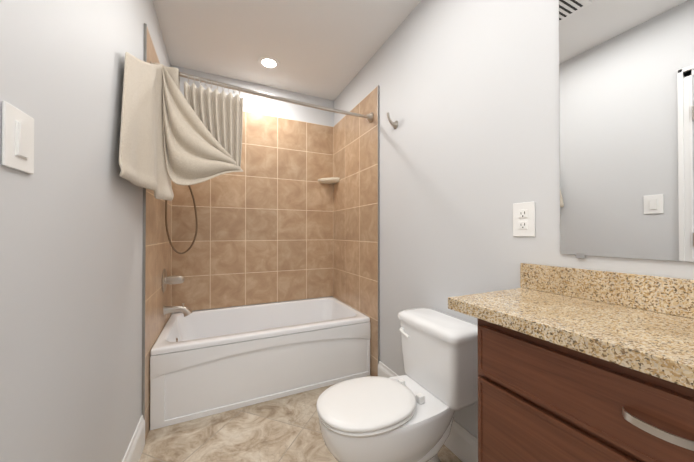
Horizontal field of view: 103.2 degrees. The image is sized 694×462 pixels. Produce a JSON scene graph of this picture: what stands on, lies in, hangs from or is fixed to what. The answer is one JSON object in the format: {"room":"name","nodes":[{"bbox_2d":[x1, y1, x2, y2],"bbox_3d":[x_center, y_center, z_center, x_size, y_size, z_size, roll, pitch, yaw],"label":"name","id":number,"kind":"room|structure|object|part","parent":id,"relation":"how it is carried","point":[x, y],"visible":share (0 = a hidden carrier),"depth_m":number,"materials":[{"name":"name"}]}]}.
{"room":"bathroom","nodes":[
{"label":"bathroom","id":0,"kind":"room"},
{"bbox_2d":[0,0,171,461],"bbox_3d":[-0.850,-0.140,0.807,0.100,2.620,3.610,0,0,-25],"label":"wall","id":1,"kind":"structure","parent":0,"point":[71,229],"depth_m":0.78,"materials":[{"name":"grey paint"}]},
{"bbox_2d":[2,101,33,173],"bbox_3d":[-0.678,-0.189,0.573,0.013,0.126,0.094,0,0,-25],"label":"light switch","id":2,"kind":"object","parent":1,"relation":"attached to","point":[17,139],"visible":1,"depth_m":0.56,"materials":[{"name":"white plastic"}]},
{"bbox_2d":[122,415,144,461],"bbox_3d":[-0.876,1.089,0.990,0.016,0.165,1.151,0,0,-25],"label":"baseboard","id":3,"kind":"structure","parent":1,"relation":"attached to","point":[134,451],"depth_m":1.38,"materials":[{"name":"white wood"}]},
{"bbox_2d":[142,23,146,419],"bbox_3d":[-1.121,0.011,1.521,0.013,2.328,0.004,0,0,-25],"label":"trim","id":4,"kind":"structure","parent":1,"relation":"attached to","point":[144,266],"depth_m":1.52,"materials":[{"name":"silver metal"}]},
{"bbox_2d":[145,27,171,440],"bbox_3d":[-1.321,0.016,1.948,0.012,2.325,0.940,0,0,-25],"label":"wall tile","id":5,"kind":"structure","parent":1,"relation":"attached to","point":[158,258],"depth_m":1.74,"materials":[{"name":"brown tile"}]},
{"bbox_2d":[162,269,191,316],"bbox_3d":[-1.277,0.467,2.087,0.186,0.371,0.176,0,0,-25],"label":"tub faucet","id":6,"kind":"object","parent":5,"relation":"attached to","point":[183,309],"visible":1,"depth_m":2.05,"materials":[{"name":"silver metal"}]},
{"bbox_2d":[165,185,197,253],"bbox_3d":[-1.221,-0.155,2.024,0.213,0.657,0.122,0,0,-25],"label":"shower hose","id":7,"kind":"object","parent":5,"relation":"attached to","point":[173,248],"visible":0.75,"depth_m":2.05,"materials":[{"name":"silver metal"}]},
{"bbox_2d":[150,61,397,128],"bbox_3d":[-0.398,-0.866,1.765,1.522,0.269,0.475,0,0,-25],"label":"shower rod","id":8,"kind":"object","parent":1,"relation":"attached to","point":[369,117],"visible":0.85,"depth_m":1.88,"materials":[{"name":"silver metal"}]},
{"bbox_2d":[119,52,242,200],"bbox_3d":[-0.795,-0.584,1.460,0.503,0.825,0.679,0,0,-25],"label":"shower curtain","id":9,"kind":"object","parent":8,"relation":"hanging from","point":[169,131],"visible":1,"depth_m":1.57,"materials":[{"name":"fabric"}]},
{"bbox_2d":[172,65,331,313],"bbox_3d":[-0.849,-0.126,2.744,1.500,2.620,0.100,0,0,-25],"label":"wall","id":10,"kind":"structure","parent":0,"point":[252,103],"depth_m":2.74,"materials":[{"name":"grey paint"}]},
{"bbox_2d":[171,111,332,312],"bbox_3d":[-0.832,-0.218,2.690,1.500,1.847,0.012,0,0,-25],"label":"wall tile","id":11,"kind":"structure","parent":10,"relation":"attached to","point":[265,226],"depth_m":2.69,"materials":[{"name":"brown tile"}]},
{"bbox_2d":[318,177,339,183],"bbox_3d":[-0.193,-0.531,2.887,0.175,0.042,0.175,0,0,-25],"label":"corner shelf","id":12,"kind":"object","parent":10,"relation":"attached to","point":[332,180],"visible":1,"depth_m":2.86,"materials":[{"name":"beige ceramic"}]},
{"bbox_2d":[153,0,420,100],"bbox_3d":[-0.114,-1.497,1.160,1.724,0.100,3.610,0,0,-25],"label":"ceiling","id":13,"kind":"structure","parent":0,"point":[326,49],"depth_m":2.04,"materials":[{"name":"white paint"}]},
{"bbox_2d":[258,56,279,68],"bbox_3d":[-0.667,-1.435,2.352,0.184,0.005,0.184,0,0,-25],"label":"recessed light","id":14,"kind":"object","parent":13,"relation":"in","point":[276,61],"depth_m":2.34,"materials":[{"name":"white"}]},
{"bbox_3d":[-0.667,-1.436,2.352,0.114,0.002,0.114,0,0,-25],"label":"ceiling light lens","id":15,"kind":"part","parent":14,"relation":"part of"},
{"bbox_2d":[139,375,461,461],"bbox_3d":[-0.114,1.223,1.140,1.724,0.100,3.610,0,0,-25],"label":"floor","id":16,"kind":"structure","parent":0,"point":[285,429],"depth_m":1.57,"materials":[{"name":"tile"}]},
{"bbox_2d":[150,297,369,429],"bbox_3d":[-0.656,0.944,2.305,1.495,0.475,0.816,0,0,-25],"label":"bathtub","id":17,"kind":"object","parent":16,"relation":"on","point":[204,363],"visible":1,"depth_m":1.95,"materials":[{"name":"white ceramic"}]},
{"bbox_2d":[316,308,477,461],"bbox_3d":[0.227,0.810,1.297,0.759,0.734,0.434,0,0,-25],"label":"toilet","id":18,"kind":"object","parent":16,"relation":"on","point":[408,417],"visible":1,"depth_m":1.21,"materials":[{"name":"white ceramic"}]},
{"bbox_2d":[460,311,693,461],"bbox_3d":[0.826,0.717,0.418,0.426,0.899,1.200,0,0,-25],"label":"bathroom vanity","id":19,"kind":"object","parent":16,"relation":"on","point":[581,365],"depth_m":0.65,"materials":[{"name":"brown wood"}]},
{"bbox_2d":[448,287,693,382],"bbox_3d":[0.813,0.247,0.465,0.418,0.040,1.290,0,0,-25],"label":"countertop","id":20,"kind":"structure","parent":19,"relation":"on","point":[658,340],"depth_m":0.69,"materials":[{"name":"beige stone"}]},
{"bbox_2d":[332,0,693,437],"bbox_3d":[0.622,-0.135,1.493,0.100,2.620,3.610,0,0,-25],"label":"wall","id":21,"kind":"structure","parent":0,"point":[470,106],"depth_m":1.41,"materials":[{"name":"grey paint"}]},
{"bbox_2d":[333,86,377,375],"bbox_3d":[0.049,0.021,2.588,0.012,2.325,0.940,0,0,-25],"label":"wall tile","id":22,"kind":"structure","parent":21,"relation":"attached to","point":[355,216],"depth_m":2.46,"materials":[{"name":"brown tile"}]},
{"bbox_2d":[378,85,379,363],"bbox_3d":[0.248,0.016,2.160,0.013,2.328,0.004,0,0,-25],"label":"trim","id":23,"kind":"structure","parent":21,"relation":"attached to","point":[378,241],"depth_m":2.16,"materials":[{"name":"silver metal"}]},
{"bbox_2d":[378,361,477,461],"bbox_3d":[0.513,1.093,1.580,0.016,0.165,1.256,0,0,-25],"label":"baseboard","id":24,"kind":"structure","parent":21,"relation":"attached to","point":[461,443],"depth_m":1.42,"materials":[{"name":"white wood"}]},
{"bbox_2d":[513,202,534,236],"bbox_3d":[0.728,-0.047,1.135,0.010,0.140,0.090,0,0,-25],"label":"wall outlet","id":25,"kind":"object","parent":21,"relation":"attached to","point":[524,219],"visible":1,"depth_m":1.13,"materials":[{"name":"white plastic"}]},
{"bbox_2d":[576,253,585,257],"bbox_3d":[0.811,0.085,0.954,0.008,0.016,0.025,0,0,-25],"label":"mirror clip","id":26,"kind":"object","parent":21,"relation":"attached to","point":[580,255],"visible":1,"depth_m":0.95,"materials":[{"name":"silver metal"}]},
{"bbox_2d":[520,263,693,318],"bbox_3d":[0.993,0.178,0.550,0.020,0.100,1.290,0,0,-25],"label":"backsplash","id":27,"kind":"structure","parent":21,"relation":"attached to","point":[675,296],"depth_m":0.86,"materials":[{"name":"beige stone"}]},
{"bbox_2d":[559,0,693,261],"bbox_3d":[1.023,-0.394,0.507,0.006,0.948,1.120,0,0,-25],"label":"mirror","id":28,"kind":"object","parent":21,"relation":"attached to","point":[626,74],"visible":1,"depth_m":0.84,"materials":[{"name":"silver glass"}]}
]}

